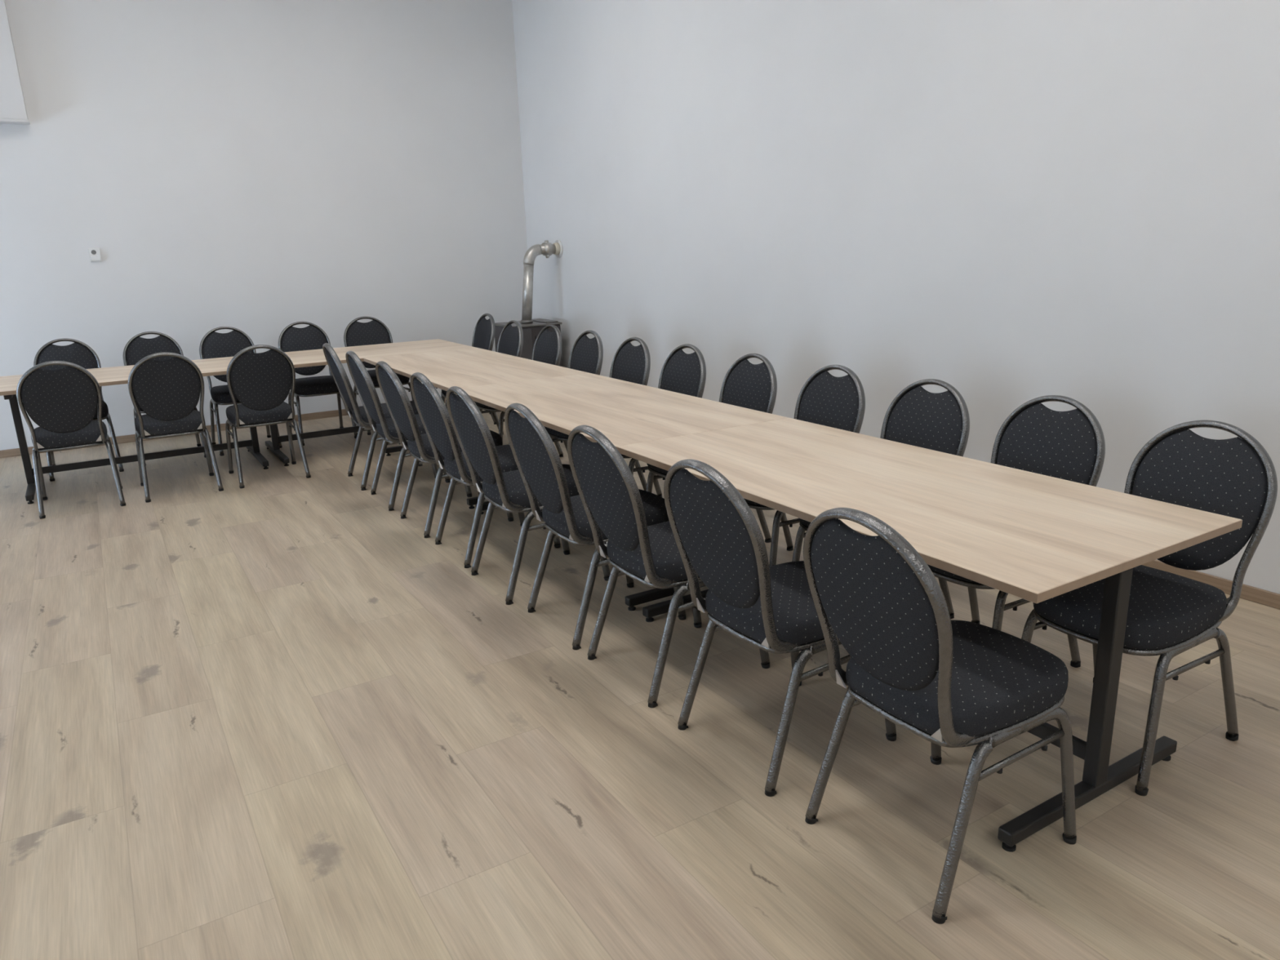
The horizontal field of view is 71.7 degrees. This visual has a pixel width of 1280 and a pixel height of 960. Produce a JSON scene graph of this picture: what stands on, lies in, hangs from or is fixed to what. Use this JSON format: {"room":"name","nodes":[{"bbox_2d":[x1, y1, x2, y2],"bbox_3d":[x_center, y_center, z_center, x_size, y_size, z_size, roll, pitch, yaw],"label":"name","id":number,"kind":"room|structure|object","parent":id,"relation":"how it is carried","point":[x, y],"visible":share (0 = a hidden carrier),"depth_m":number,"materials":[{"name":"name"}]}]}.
{"room":"meeting room","nodes":[
{"label":"meeting room","id":0,"kind":"room"},
{"bbox_2d":[0,0,527,450],"bbox_3d":[-4.417,-2.371,7.216,7.464,4.150,0.250,-11,18,-30],"label":"wall","id":1,"kind":"structure","parent":0,"point":[258,168],"depth_m":7.68,"materials":[{"name":"white paint"}]},
{"bbox_2d":[0,0,30,124],"bbox_3d":[-5.056,-3.418,6.304,0.913,1.615,0.148,-11,18,-30],"label":"projection screen","id":2,"kind":"object","parent":1,"relation":"attached to","point":[12,104],"depth_m":6.58,"materials":[{"name":"white fabric"}]},
{"bbox_2d":[88,248,102,262],"bbox_3d":[-4.419,-1.824,7.186,0.080,0.110,0.024,-11,18,-30],"label":"wall socket","id":3,"kind":"object","parent":1,"relation":"attached to","point":[94,253],"visible":1,"depth_m":7.18,"materials":[{"name":"white plastic"}]},
{"bbox_2d":[0,397,446,457],"bbox_3d":[-4.292,-0.371,7.638,7.450,0.062,0.014,-11,18,-30],"label":"baseboard","id":4,"kind":"structure","parent":1,"relation":"attached to","point":[125,438],"depth_m":7.88,"materials":[{"name":"brown wood"}]},
{"bbox_2d":[0,409,1279,959],"bbox_3d":[-0.994,1.027,2.509,7.964,0.150,13.024,-11,18,-30],"label":"floor","id":5,"kind":"structure","parent":0,"point":[274,717],"depth_m":2.67,"materials":[{"name":"brown wood"}]},
{"bbox_2d":[16,360,125,519],"bbox_3d":[-3.617,-0.305,5.614,0.467,0.954,0.638,-11,18,-30],"label":"banquet chair","id":6,"kind":"object","parent":5,"relation":"on","point":[64,402],"visible":1,"depth_m":5.39,"materials":[{"name":"black fabric"}]},
{"bbox_2d":[33,337,124,481],"bbox_3d":[-4.192,-0.548,6.575,0.467,0.954,0.638,-11,18,-30],"label":"banquet chair","id":7,"kind":"object","parent":5,"relation":"on","point":[78,353],"visible":0.42,"depth_m":6.67,"materials":[{"name":"black fabric"}]},
{"bbox_2d":[0,356,269,503],"bbox_3d":[-3.783,-0.361,6.228,2.100,0.750,0.902,-11,18,-30],"label":"folding table","id":8,"kind":"object","parent":5,"relation":"on","point":[113,375],"visible":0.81,"depth_m":6.20,"materials":[{"name":"brown wood"}]},
{"bbox_2d":[122,331,206,465],"bbox_3d":[-3.744,-0.662,6.945,0.467,0.954,0.638,-11,18,-30],"label":"banquet chair","id":9,"kind":"object","parent":5,"relation":"on","point":[137,348],"visible":0.33,"depth_m":7.04,"materials":[{"name":"black fabric"}]},
{"bbox_2d":[128,351,223,502],"bbox_3d":[-3.126,-0.398,5.899,0.467,0.954,0.638,-11,18,-30],"label":"banquet chair","id":10,"kind":"object","parent":5,"relation":"on","point":[167,392],"visible":1,"depth_m":5.68,"materials":[{"name":"black fabric"}]},
{"bbox_2d":[199,326,282,456],"bbox_3d":[-3.272,-0.747,7.202,0.467,0.954,0.638,-11,18,-30],"label":"banquet chair","id":11,"kind":"object","parent":5,"relation":"on","point":[214,344],"visible":0.56,"depth_m":7.27,"materials":[{"name":"black fabric"}]},
{"bbox_2d":[225,344,311,488],"bbox_3d":[-2.639,-0.486,6.169,0.467,0.954,0.638,-11,18,-30],"label":"banquet chair","id":12,"kind":"object","parent":5,"relation":"on","point":[262,382],"visible":1,"depth_m":5.96,"materials":[{"name":"black fabric"}]},
{"bbox_2d":[278,321,357,445],"bbox_3d":[-2.739,-0.837,7.473,0.467,0.954,0.638,-11,18,-30],"label":"banquet chair","id":13,"kind":"object","parent":5,"relation":"on","point":[311,337],"visible":0.56,"depth_m":7.53,"materials":[{"name":"black fabric"}]},
{"bbox_2d":[265,338,475,466],"bbox_3d":[-2.210,-0.661,7.155,1.600,0.750,0.902,-11,18,-30],"label":"folding table","id":14,"kind":"object","parent":5,"relation":"on","point":[304,358],"visible":0.44,"depth_m":7.02,"materials":[{"name":"brown wood"}]},
{"bbox_2d":[343,316,413,435],"bbox_3d":[-2.297,-0.942,7.811,0.467,0.954,0.638,-11,18,-30],"label":"banquet chair","id":15,"kind":"object","parent":5,"relation":"on","point":[375,331],"visible":0.46,"depth_m":7.90,"materials":[{"name":"black fabric"}]},
{"bbox_2d":[322,342,438,490],"bbox_3d":[-1.760,-0.474,6.022,0.638,0.954,0.467,-10,17,-27],"label":"banquet chair","id":16,"kind":"object","parent":5,"relation":"on","point":[341,380],"visible":0.6,"depth_m":5.84,"materials":[{"name":"black fabric"}]},
{"bbox_2d":[345,351,471,511],"bbox_3d":[-1.451,-0.355,5.550,0.638,0.954,0.467,-10,17,-28],"label":"banquet chair","id":17,"kind":"object","parent":5,"relation":"on","point":[364,385],"visible":0.61,"depth_m":5.37,"materials":[{"name":"black fabric"}]},
{"bbox_2d":[375,360,513,537],"bbox_3d":[-1.115,-0.225,5.030,0.638,0.954,0.467,-11,18,-30],"label":"banquet chair","id":18,"kind":"object","parent":5,"relation":"on","point":[397,400],"visible":0.58,"depth_m":4.85,"materials":[{"name":"black fabric"}]},
{"bbox_2d":[435,313,496,424],"bbox_3d":[-1.591,-0.968,7.824,0.638,0.954,0.467,-11,18,-30],"label":"banquet chair","id":19,"kind":"object","parent":5,"relation":"on","point":[483,337],"visible":0.27,"depth_m":7.81,"materials":[{"name":"black fabric"}]},
{"bbox_2d":[363,347,588,508],"bbox_3d":[-1.181,-0.429,6.182,0.902,0.750,1.877,-11,18,-30],"label":"folding table","id":20,"kind":"object","parent":5,"relation":"on","point":[473,366],"visible":0.43,"depth_m":5.93,"materials":[{"name":"brown wood"}]},
{"bbox_2d":[441,320,523,434],"bbox_3d":[-1.242,-0.763,7.030,0.638,0.954,0.467,-11,18,-30],"label":"banquet chair","id":21,"kind":"object","parent":5,"relation":"on","point":[510,342],"visible":0.29,"depth_m":7.02,"materials":[{"name":"black fabric"}]},
{"bbox_2d":[409,372,560,568],"bbox_3d":[-0.802,-0.107,4.560,0.638,0.954,0.467,-11,18,-30],"label":"banquet chair","id":22,"kind":"object","parent":5,"relation":"on","point":[433,411],"visible":0.6,"depth_m":4.38,"materials":[{"name":"black fabric"}]},
{"bbox_2d":[474,324,563,457],"bbox_3d":[-0.896,-0.645,6.553,0.638,0.954,0.467,-11,18,-30],"label":"banquet chair","id":23,"kind":"object","parent":5,"relation":"on","point":[548,346],"visible":0.34,"depth_m":6.52,"materials":[{"name":"black fabric"}]},
{"bbox_2d":[445,386,609,604],"bbox_3d":[-0.522,0.010,4.098,0.638,0.954,0.467,-10,17,-29],"label":"banquet chair","id":24,"kind":"object","parent":5,"relation":"on","point":[506,491],"visible":0.68,"depth_m":3.92,"materials":[{"name":"black fabric"}]},
{"bbox_2d":[494,318,562,366],"bbox_3d":[-1.079,-1.143,8.678,0.519,0.816,0.533,-11,18,-30],"label":"heater","id":25,"kind":"object","parent":5,"relation":"on","point":[531,331],"visible":0.2,"depth_m":8.41,"materials":[{"name":"grey metal"}]},
{"bbox_2d":[520,240,563,323],"bbox_3d":[-0.961,-1.905,8.507,0.447,0.760,0.164,-11,18,-30],"label":"flue pipe","id":26,"kind":"object","parent":25,"relation":"on","point":[546,248],"visible":1,"depth_m":8.43,"materials":[{"name":"grey metal"}]},
{"bbox_2d":[508,330,603,453],"bbox_3d":[-0.577,-0.517,6.046,0.638,0.954,0.467,-11,18,-30],"label":"banquet chair","id":27,"kind":"object","parent":5,"relation":"on","point":[586,355],"visible":0.29,"depth_m":6.04,"materials":[{"name":"black fabric"}]},
{"bbox_2d":[504,403,686,649],"bbox_3d":[-0.192,0.122,3.644,0.638,0.954,0.467,-10,17,-29],"label":"banquet chair","id":28,"kind":"object","parent":5,"relation":"on","point":[537,459],"visible":0.68,"depth_m":3.47,"materials":[{"name":"black fabric"}]},
{"bbox_2d":[544,337,650,490],"bbox_3d":[-0.266,-0.386,5.527,0.638,0.954,0.467,-11,18,-30],"label":"banquet chair","id":29,"kind":"object","parent":5,"relation":"on","point":[630,363],"visible":0.32,"depth_m":5.51,"materials":[{"name":"black fabric"}]},
{"bbox_2d":[453,373,788,610],"bbox_3d":[-0.194,-0.040,4.634,0.902,0.750,1.877,-11,18,-30],"label":"folding table","id":30,"kind":"object","parent":5,"relation":"on","point":[625,412],"visible":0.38,"depth_m":4.31,"materials":[{"name":"brown wood"}]},
{"bbox_2d":[621,343,706,497],"bbox_3d":[0.041,-0.274,5.079,0.638,0.954,0.467,-11,18,-30],"label":"banquet chair","id":31,"kind":"object","parent":5,"relation":"on","point":[682,372],"visible":0.34,"depth_m":5.07,"materials":[{"name":"black fabric"}]},
{"bbox_2d":[567,425,769,707],"bbox_3d":[0.096,0.234,3.200,0.638,0.954,0.467,-11,18,-30],"label":"banquet chair","id":32,"kind":"object","parent":5,"relation":"on","point":[608,491],"visible":0.68,"depth_m":3.02,"materials":[{"name":"black fabric"}]},
{"bbox_2d":[645,353,777,542],"bbox_3d":[0.361,-0.148,4.578,0.638,0.954,0.467,-11,18,-30],"label":"banquet chair","id":33,"kind":"object","parent":5,"relation":"on","point":[746,384],"visible":0.3,"depth_m":4.58,"materials":[{"name":"black fabric"}]},
{"bbox_2d":[663,458,896,796],"bbox_3d":[0.422,0.358,2.702,0.638,0.954,0.467,-11,18,-31],"label":"banquet chair","id":34,"kind":"object","parent":5,"relation":"on","point":[718,537],"visible":0.8,"depth_m":2.52,"materials":[{"name":"black fabric"}]},
{"bbox_2d":[743,364,865,566],"bbox_3d":[0.682,-0.026,4.091,0.638,0.954,0.467,-11,18,-30],"label":"banquet chair","id":35,"kind":"object","parent":5,"relation":"on","point":[826,399],"visible":0.3,"depth_m":4.08,"materials":[{"name":"black fabric"}]},
{"bbox_2d":[791,378,969,618],"bbox_3d":[0.971,0.096,3.608,0.638,0.954,0.467,-11,18,-30],"label":"banquet chair","id":36,"kind":"object","parent":5,"relation":"on","point":[917,416],"visible":0.37,"depth_m":3.62,"materials":[{"name":"black fabric"}]},
{"bbox_2d":[616,417,1242,852],"bbox_3d":[0.793,0.349,3.086,0.902,0.750,1.877,-11,18,-30],"label":"folding table","id":37,"kind":"object","parent":5,"relation":"on","point":[1036,538],"visible":0.8,"depth_m":2.56,"materials":[{"name":"brown wood"}]},
{"bbox_2d":[803,507,1076,924],"bbox_3d":[0.747,0.479,2.219,0.638,0.954,0.467,-11,18,-30],"label":"banquet chair","id":38,"kind":"object","parent":5,"relation":"on","point":[945,682],"visible":1,"depth_m":2.07,"materials":[{"name":"black fabric"}]},
{"bbox_2d":[927,395,1105,667],"bbox_3d":[1.277,0.204,3.173,0.638,0.954,0.467,-11,18,-30],"label":"banquet chair","id":39,"kind":"object","parent":5,"relation":"on","point":[1035,437],"visible":0.31,"depth_m":3.17,"materials":[{"name":"black fabric"}]},
{"bbox_2d":[1021,420,1277,795],"bbox_3d":[1.522,0.328,2.689,0.638,0.954,0.467,-11,18,-30],"label":"banquet chair","id":40,"kind":"object","parent":5,"relation":"on","point":[1169,615],"visible":0.81,"depth_m":2.62,"materials":[{"name":"black fabric"}]},
{"bbox_2d":[511,0,1279,594],"bbox_3d":[2.220,-1.673,3.880,0.250,4.150,13.024,-11,18,-30],"label":"wall","id":41,"kind":"structure","parent":0,"point":[1008,204],"depth_m":4.77,"materials":[{"name":"white paint"}]},
{"bbox_2d":[1142,559,1279,609],"bbox_3d":[2.169,0.320,4.348,0.014,0.062,12.524,-11,18,-30],"label":"baseboard","id":42,"kind":"structure","parent":41,"relation":"attached to","point":[1268,598],"depth_m":3.80,"materials":[{"name":"brown wood"}]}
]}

